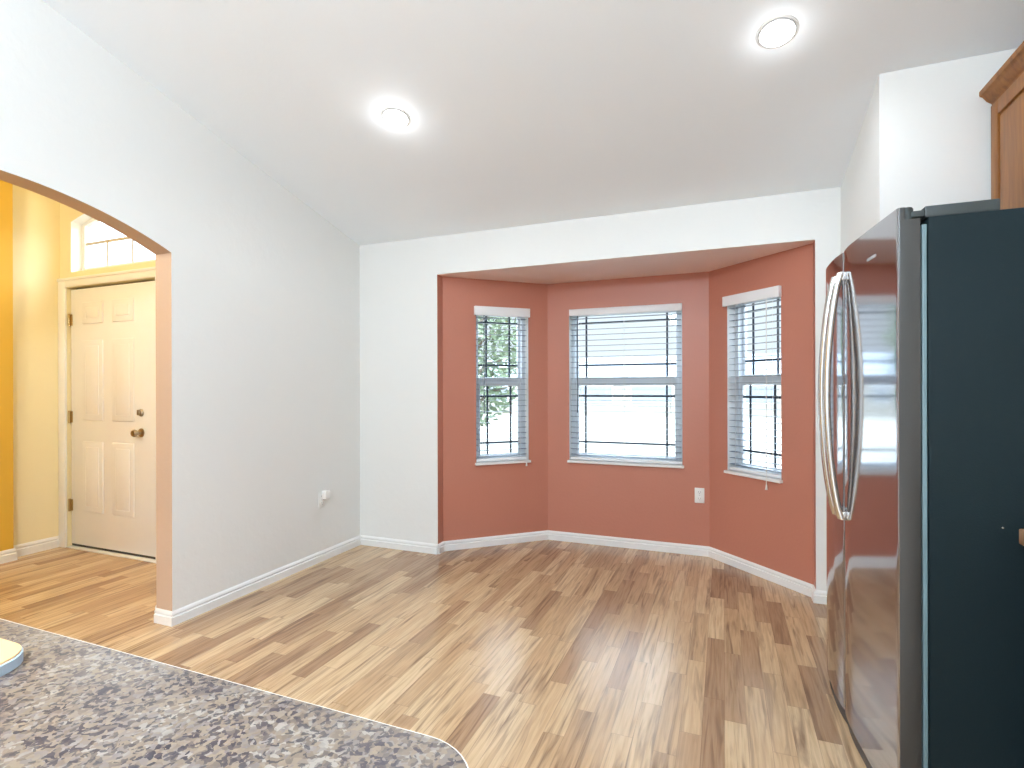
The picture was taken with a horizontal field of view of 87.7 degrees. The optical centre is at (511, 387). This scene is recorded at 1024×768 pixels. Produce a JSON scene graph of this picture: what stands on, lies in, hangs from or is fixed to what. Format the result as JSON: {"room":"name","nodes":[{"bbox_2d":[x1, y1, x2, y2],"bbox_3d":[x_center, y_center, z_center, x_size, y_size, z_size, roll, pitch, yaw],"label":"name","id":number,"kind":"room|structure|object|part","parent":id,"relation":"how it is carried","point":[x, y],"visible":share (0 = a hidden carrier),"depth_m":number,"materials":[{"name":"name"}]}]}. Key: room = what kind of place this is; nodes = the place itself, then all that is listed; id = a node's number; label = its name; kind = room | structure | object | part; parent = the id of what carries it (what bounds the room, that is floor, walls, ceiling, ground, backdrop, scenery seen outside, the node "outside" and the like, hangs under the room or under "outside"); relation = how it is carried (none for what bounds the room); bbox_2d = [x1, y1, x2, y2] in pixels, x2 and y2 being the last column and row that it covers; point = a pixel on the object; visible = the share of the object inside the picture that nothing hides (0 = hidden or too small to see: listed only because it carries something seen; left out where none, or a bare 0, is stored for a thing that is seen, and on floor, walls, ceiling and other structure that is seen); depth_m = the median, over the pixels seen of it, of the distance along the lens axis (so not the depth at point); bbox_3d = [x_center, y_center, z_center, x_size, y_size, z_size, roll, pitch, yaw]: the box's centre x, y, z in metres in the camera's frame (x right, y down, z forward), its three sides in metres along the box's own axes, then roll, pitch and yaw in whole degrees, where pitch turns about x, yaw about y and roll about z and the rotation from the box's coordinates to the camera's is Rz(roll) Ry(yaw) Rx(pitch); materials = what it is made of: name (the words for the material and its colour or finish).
{"room":"kitchen","nodes":[
{"label":"kitchen","id":0,"kind":"room"},
{"bbox_2d":[0,180,13,550],"bbox_3d":[-4.882,-0.223,1.302,0.205,3.020,5.820,0,0,22],"label":"wall","id":1,"kind":"structure","parent":0,"point":[6,189],"depth_m":3.93,"materials":[{"name":"orange paint"}]},
{"bbox_2d":[0,536,58,563],"bbox_3d":[-4.050,1.240,3.205,0.100,0.090,2.368,0,0,22],"label":"baseboard","id":2,"kind":"structure","parent":1,"relation":"attached to","point":[9,555],"depth_m":4.11,"materials":[{"name":"white paint"}]},
{"bbox_2d":[13,185,59,544],"bbox_3d":[-3.762,-0.226,4.240,0.120,3.020,0.468,0,0,22],"label":"wall","id":3,"kind":"structure","parent":0,"point":[36,217],"depth_m":4.17,"materials":[{"name":"beige paint"}]},
{"bbox_2d":[60,203,155,545],"bbox_3d":[-2.677,-0.229,3.997,2.276,3.020,0.120,0,0,22],"label":"wall","id":4,"kind":"structure","parent":0,"point":[71,220],"depth_m":4.29,"materials":[{"name":"beige paint"}]},
{"bbox_2d":[57,267,155,547],"bbox_3d":[-3.091,0.202,4.083,1.235,2.162,0.026,0,0,22],"label":"trim","id":5,"kind":"structure","parent":4,"relation":"attached to","point":[150,272],"depth_m":4.28,"materials":[{"name":"paint"}]},
{"bbox_2d":[67,280,155,562],"bbox_3d":[-3.080,0.238,4.111,1.059,2.090,0.130,0,0,22],"label":"door","id":6,"kind":"structure","parent":4,"relation":"in","point":[111,417],"depth_m":4.10,"materials":[{"name":"paint"}]},
{"bbox_3d":[-3.304,-0.059,4.200,0.250,0.635,0.013,0,0,22],"label":"panel","id":7,"kind":"part","parent":6,"relation":"part of","materials":[{"name":"paint"}]},
{"bbox_3d":[-3.305,-0.594,4.200,0.250,0.175,0.013,0,0,22],"label":"panel","id":8,"kind":"part","parent":6,"relation":"part of","materials":[{"name":"paint"}]},
{"bbox_3d":[-3.302,0.703,4.200,0.250,0.560,0.013,0,0,22],"label":"panel","id":9,"kind":"part","parent":6,"relation":"part of","materials":[{"name":"paint"}]},
{"bbox_3d":[-2.967,0.702,4.067,0.250,0.560,0.013,0,0,22],"label":"panel","id":10,"kind":"part","parent":6,"relation":"part of","materials":[{"name":"paint"}]},
{"bbox_3d":[-2.969,-0.060,4.067,0.250,0.635,0.013,0,0,22],"label":"panel","id":11,"kind":"part","parent":6,"relation":"part of","materials":[{"name":"paint"}]},
{"bbox_3d":[-2.971,-0.595,4.067,0.250,0.175,0.013,0,0,22],"label":"panel","id":12,"kind":"part","parent":6,"relation":"part of","materials":[{"name":"paint"}]},
{"bbox_3d":[-2.789,0.337,3.963,0.066,0.066,0.070,0,0,22],"label":"knob","id":13,"kind":"part","parent":6,"relation":"part of","materials":[{"name":"gold metal"}]},
{"bbox_2d":[82,218,155,270],"bbox_3d":[-3.033,-1.180,4.180,0.996,0.505,0.039,0,0,22],"label":"window","id":14,"kind":"structure","parent":4,"relation":"in","point":[86,243],"depth_m":4.32,"materials":[{"name":"white paint"}]},
{"bbox_2d":[0,0,359,610],"bbox_3d":[-2.575,-0.477,1.083,0.055,3.517,7.116,0,0,22],"label":"wall","id":15,"kind":"structure","parent":0,"point":[262,291],"depth_m":3.13,"materials":[{"name":"white paint"}]},
{"bbox_2d":[154,535,437,626],"bbox_3d":[-1.261,1.240,3.501,0.720,0.075,1.676,0,0,26],"label":"baseboard","id":16,"kind":"structure","parent":15,"relation":"attached to","point":[161,616],"depth_m":3.53,"materials":[{"name":"white paint"}]},
{"bbox_2d":[318,492,324,507],"bbox_3d":[-1.404,0.826,3.938,0.010,0.114,0.070,0,0,22],"label":"wall outlet","id":17,"kind":"object","parent":15,"relation":"attached to","point":[321,503],"visible":0.94,"depth_m":3.92,"materials":[{"name":"white plastic"}]},
{"bbox_2d":[322,490,329,499],"bbox_3d":[-1.375,0.791,3.944,0.040,0.066,0.052,0,0,22],"label":"plug","id":18,"kind":"object","parent":17,"relation":"attached to","point":[326,493],"visible":1,"depth_m":3.92,"materials":[{"name":"white plastic"}]},
{"bbox_2d":[0,540,866,767],"bbox_3d":[-1.554,1.339,1.091,6.700,0.120,8.120,0,0,22],"label":"floor","id":19,"kind":"structure","parent":0,"point":[542,653],"depth_m":2.67,"materials":[{"name":"laminate"}]},
{"bbox_2d":[818,199,1023,767],"bbox_3d":[1.580,0.379,1.797,0.930,1.782,0.900,0,0,22],"label":"refrigerator","id":20,"kind":"object","parent":19,"relation":"on","point":[921,365],"visible":1,"depth_m":1.49,"materials":[{"name":"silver metal"}]},
{"bbox_3d":[1.222,0.030,2.054,0.076,0.915,0.034,0,0,22],"label":"handle","id":21,"kind":"part","parent":20,"relation":"part of","materials":[{"name":"silver metal"}]},
{"bbox_3d":[1.196,0.030,1.978,0.076,0.915,0.034,0,0,22],"label":"handle","id":22,"kind":"part","parent":20,"relation":"part of","materials":[{"name":"silver metal"}]},
{"bbox_3d":[1.354,0.351,2.167,0.105,1.720,0.380,0,0,22],"label":"door","id":23,"kind":"part","parent":20,"relation":"part of","materials":[{"name":"silver metal"}]},
{"bbox_3d":[1.192,0.351,1.744,0.094,1.720,0.514,0,0,22],"label":"door","id":24,"kind":"part","parent":20,"relation":"part of","materials":[{"name":"silver metal"}]},
{"bbox_3d":[1.340,0.837,0.609,0.641,0.868,1.418,0,0,22],"label":"base cabinet","id":25,"kind":"object","parent":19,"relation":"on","visible":0},
{"bbox_2d":[1019,529,1023,545],"bbox_3d":[1.338,0.383,0.596,0.632,0.040,1.434,0,0,22],"label":"countertop","id":26,"kind":"structure","parent":25,"relation":"on","point":[1021,531],"depth_m":1.36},
{"bbox_3d":[-0.985,0.842,0.414,1.300,0.871,0.482,0,0,22],"label":"cabinet","id":27,"kind":"object","parent":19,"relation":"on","visible":0},
{"bbox_2d":[0,619,468,767],"bbox_3d":[-0.876,0.386,0.448,1.540,0.039,0.790,0,0,22],"label":"countertop","id":28,"kind":"structure","parent":27,"relation":"on","point":[70,702],"depth_m":0.58,"materials":[{"name":"stone"}]},
{"bbox_2d":[0,638,22,676],"bbox_3d":[-0.808,0.359,0.661,0.288,0.016,0.231,0,0,22],"label":"tray","id":29,"kind":"object","parent":28,"relation":"on","point":[11,653],"visible":1,"depth_m":0.70,"materials":[{"name":"white ceramic"}]},
{"bbox_2d":[442,277,547,540],"bbox_3d":[-0.118,0.141,4.413,0.962,2.267,0.150,0,0,-21],"label":"wall","id":30,"kind":"structure","parent":0,"point":[498,499],"depth_m":4.29,"materials":[{"name":"red paint"}]},
{"bbox_2d":[475,315,530,465],"bbox_3d":[-0.097,-0.014,4.406,0.477,1.266,0.177,0,0,-21],"label":"window","id":31,"kind":"structure","parent":30,"relation":"in","point":[520,383],"depth_m":4.46,"materials":[{"name":"white plastic"}]},
{"bbox_3d":[-0.120,-0.321,4.466,0.393,0.592,0.026,0,0,-21],"label":"sash","id":32,"kind":"part","parent":31,"relation":"part of","materials":[{"name":"white plastic"}]},
{"bbox_3d":[-0.105,0.242,4.429,0.393,0.662,0.048,0,0,-21],"label":"sash","id":33,"kind":"part","parent":31,"relation":"part of","materials":[{"name":"white plastic"}]},
{"bbox_2d":[474,306,529,465],"bbox_3d":[-0.084,-0.005,4.354,0.477,1.296,0.104,0,0,-21],"label":"window blind","id":34,"kind":"object","parent":31,"relation":"attached to","point":[478,310],"visible":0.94,"depth_m":4.35,"materials":[{"name":"white plastic"}]},
{"bbox_3d":[-0.086,0.584,4.380,0.441,0.022,0.046,0,0,-21],"label":"rail","id":35,"kind":"part","parent":34,"relation":"part of","materials":[{"name":"white plastic"}]},
{"bbox_3d":[0.119,0.012,4.385,0.008,1.200,0.005,0,0,-21],"label":"lift cord","id":36,"kind":"part","parent":34,"relation":"part of","materials":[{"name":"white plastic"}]},
{"bbox_3d":[-0.082,0.609,4.371,0.477,0.020,0.103,0,0,-21],"label":"sill","id":37,"kind":"part","parent":31,"relation":"part of","materials":[{"name":"white paint"}]},
{"bbox_2d":[43,0,1023,245],"bbox_3d":[-0.636,-1.735,0.291,4.390,1.192,7.316,0,0,22],"label":"ceiling","id":38,"kind":"structure","parent":0,"point":[521,112],"depth_m":2.59,"materials":[{"name":"white paint"}]},
{"bbox_2d":[380,106,410,127],"bbox_3d":[-0.623,-1.446,2.859,0.164,0.048,0.159,0,0,22],"label":"recessed light","id":39,"kind":"object","parent":38,"relation":"in","point":[396,117],"visible":1,"depth_m":2.84,"materials":[{"name":"white paint"}]},
{"bbox_3d":[-0.623,-1.443,2.859,0.132,0.042,0.128,0,0,22],"label":"bulb","id":40,"kind":"part","parent":39,"relation":"part of","materials":[{"name":"white glass"}]},
{"bbox_2d":[755,14,798,48],"bbox_3d":[1.084,-1.452,2.182,0.164,0.045,0.159,0,0,22],"label":"recessed light","id":41,"kind":"object","parent":38,"relation":"in","point":[777,31],"visible":1,"depth_m":2.17,"materials":[{"name":"white paint"}]},
{"bbox_2d":[360,187,840,590],"bbox_3d":[0.304,0.039,3.793,3.546,2.470,0.084,0,0,22],"label":"wall","id":42,"kind":"structure","parent":0,"point":[401,296],"depth_m":4.11,"materials":[{"name":"white paint"}]},
{"bbox_2d":[438,530,826,604],"bbox_3d":[1.087,1.234,3.545,3.312,0.075,1.245,0,0,39],"label":"baseboard","id":43,"kind":"structure","parent":42,"relation":"attached to","point":[818,596],"depth_m":4.16,"materials":[{"name":"white paint"}]},
{"bbox_2d":[442,243,810,283],"bbox_3d":[0.777,-0.924,4.050,2.648,0.100,0.747,0,0,22],"label":"ceiling","id":44,"kind":"structure","parent":0,"point":[699,262],"depth_m":3.93,"materials":[{"name":"beige paint"}]},
{"bbox_2d":[547,272,708,545],"bbox_3d":[0.921,0.139,4.325,1.275,2.267,0.150,0,0,22],"label":"wall","id":45,"kind":"structure","parent":0,"point":[633,502],"depth_m":4.22,"materials":[{"name":"red paint"}]},
{"bbox_2d":[567,311,683,467],"bbox_3d":[0.913,-0.017,4.313,0.919,1.266,0.177,0,0,22],"label":"window","id":46,"kind":"structure","parent":45,"relation":"in","point":[609,381],"depth_m":4.31,"materials":[{"name":"white plastic"}]},
{"bbox_2d":[569,303,681,464],"bbox_3d":[0.897,-0.028,4.274,0.891,1.240,0.084,0,0,22],"label":"window blind","id":47,"kind":"object","parent":46,"relation":"attached to","point":[677,306],"visible":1,"depth_m":4.26,"materials":[{"name":"white plastic"}]},
{"bbox_3d":[0.904,0.581,4.287,0.883,0.022,0.046,0,0,22],"label":"rail","id":48,"kind":"part","parent":47,"relation":"part of","materials":[{"name":"white plastic"}]},
{"bbox_3d":[0.901,0.606,4.279,0.919,0.020,0.103,0,0,22],"label":"sill","id":49,"kind":"part","parent":46,"relation":"part of","materials":[{"name":"white paint"}]},
{"bbox_3d":[0.923,0.239,4.337,0.835,0.662,0.048,0,0,22],"label":"sash","id":50,"kind":"part","parent":46,"relation":"part of","materials":[{"name":"white plastic"}]},
{"bbox_3d":[0.936,-0.324,4.373,0.835,0.592,0.026,0,0,22],"label":"sash","id":51,"kind":"part","parent":46,"relation":"part of","materials":[{"name":"white plastic"}]},
{"bbox_2d":[695,488,703,502],"bbox_3d":[1.421,0.816,4.042,0.070,0.114,0.010,0,0,22],"label":"wall outlet","id":52,"kind":"object","parent":45,"relation":"attached to","point":[699,492],"visible":1,"depth_m":4.04,"materials":[{"name":"white plastic"}]},
{"bbox_2d":[709,243,813,584],"bbox_3d":[1.713,0.137,3.685,0.150,2.267,0.920,0,0,-23],"label":"wall","id":53,"kind":"structure","parent":0,"point":[772,528],"depth_m":3.50,"materials":[{"name":"red paint"}]},
{"bbox_2d":[724,297,782,482],"bbox_3d":[1.702,-0.019,3.672,0.177,1.266,0.476,0,0,-23],"label":"window","id":54,"kind":"structure","parent":53,"relation":"in","point":[745,381],"depth_m":3.79,"materials":[{"name":"white plastic"}]},
{"bbox_2d":[722,285,781,489],"bbox_3d":[1.652,0.006,3.657,0.104,1.328,0.476,0,0,-23],"label":"window blind","id":55,"kind":"object","parent":54,"relation":"attached to","point":[775,291],"visible":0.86,"depth_m":3.62,"materials":[{"name":"white plastic"}]},
{"bbox_3d":[1.679,0.579,3.661,0.046,0.022,0.440,0,0,-23],"label":"rail","id":56,"kind":"part","parent":55,"relation":"part of","materials":[{"name":"white plastic"}]},
{"bbox_3d":[1.671,0.024,3.504,0.005,1.232,0.008,0,0,-23],"label":"lift cord","id":57,"kind":"part","parent":55,"relation":"part of","materials":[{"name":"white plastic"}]},
{"bbox_3d":[1.670,0.604,3.657,0.103,0.020,0.476,0,0,-23],"label":"sill","id":58,"kind":"part","parent":54,"relation":"part of","materials":[{"name":"white paint"}]},
{"bbox_3d":[1.726,0.237,3.682,0.048,0.662,0.392,0,0,-23],"label":"sash","id":59,"kind":"part","parent":54,"relation":"part of","materials":[{"name":"white plastic"}]},
{"bbox_3d":[1.761,-0.326,3.697,0.026,0.592,0.392,0,0,-23],"label":"sash","id":60,"kind":"part","parent":54,"relation":"part of","materials":[{"name":"white plastic"}]},
{"bbox_2d":[841,48,1016,253],"bbox_3d":[2.181,-0.068,2.600,0.864,2.674,0.916,0,0,22],"label":"wall","id":61,"kind":"structure","parent":0,"point":[924,138],"depth_m":2.28,"materials":[{"name":"white paint"}]},
{"bbox_2d":[979,41,1023,209],"bbox_3d":[1.911,-0.890,1.673,0.355,0.660,1.001,0,0,22],"label":"upper cabinet","id":62,"kind":"object","parent":61,"relation":"attached to","point":[1004,90],"visible":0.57,"depth_m":2.03,"materials":[{"name":"brown wood"}]},
{"bbox_3d":[1.772,-1.189,1.728,0.058,0.062,1.001,0,0,22],"label":"crown moulding","id":63,"kind":"part","parent":62,"relation":"part of","materials":[{"name":"brown wood"}]},
{"bbox_3d":[1.871,-0.859,1.955,0.020,0.567,0.446,0,0,22],"label":"cabinet door","id":64,"kind":"part","parent":62,"relation":"part of","materials":[{"name":"brown wood"}]},
{"bbox_3d":[1.871,-0.859,1.954,0.017,0.455,0.334,0,0,22],"label":"raised panel","id":65,"kind":"part","parent":62,"relation":"part of","materials":[{"name":"brown wood"}]},
{"label":"outside","id":66,"kind":"structure","parent":0,"visible":0},
{"bbox_2d":[480,413,780,467],"bbox_3d":[17.443,1.904,43.941,120.000,0.150,85.450,0,0,22],"label":"ground","id":67,"kind":"structure","parent":66,"point":[591,421],"depth_m":20.97,"materials":[{"name":"white"}]},
{"bbox_2d":[478,316,516,426],"bbox_3d":[-0.964,-0.489,12.444,2.815,4.744,2.856,0,0,22],"label":"leafy tree","id":68,"kind":"object","parent":67,"relation":"on","point":[503,371],"visible":0.17,"depth_m":12.13,"materials":[{"name":"green plant"}]},
{"bbox_2d":[478,353,780,417],"bbox_3d":[8.808,-0.199,38.463,32.600,4.100,6.240,0,0,22],"label":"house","id":69,"kind":"structure","parent":67,"relation":"on","point":[643,407],"depth_m":35.69,"materials":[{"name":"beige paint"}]},
{"bbox_3d":[-1.144,0.427,39.136,1.800,1.060,0.017,0,0,22],"label":"pane","id":70,"kind":"part","parent":69,"relation":"part of","materials":[{"name":"grey"}]},
{"bbox_3d":[5.641,0.410,36.443,2.400,1.060,0.017,0,0,22],"label":"pane","id":71,"kind":"part","parent":69,"relation":"part of","materials":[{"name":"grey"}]},
{"bbox_3d":[9.173,0.401,35.041,2.600,1.060,0.017,0,0,22],"label":"pane","id":72,"kind":"part","parent":69,"relation":"part of","materials":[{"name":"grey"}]},
{"bbox_3d":[15.122,0.385,32.681,1.800,1.060,0.017,0,0,22],"label":"pane","id":73,"kind":"part","parent":69,"relation":"part of","materials":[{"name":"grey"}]}
]}

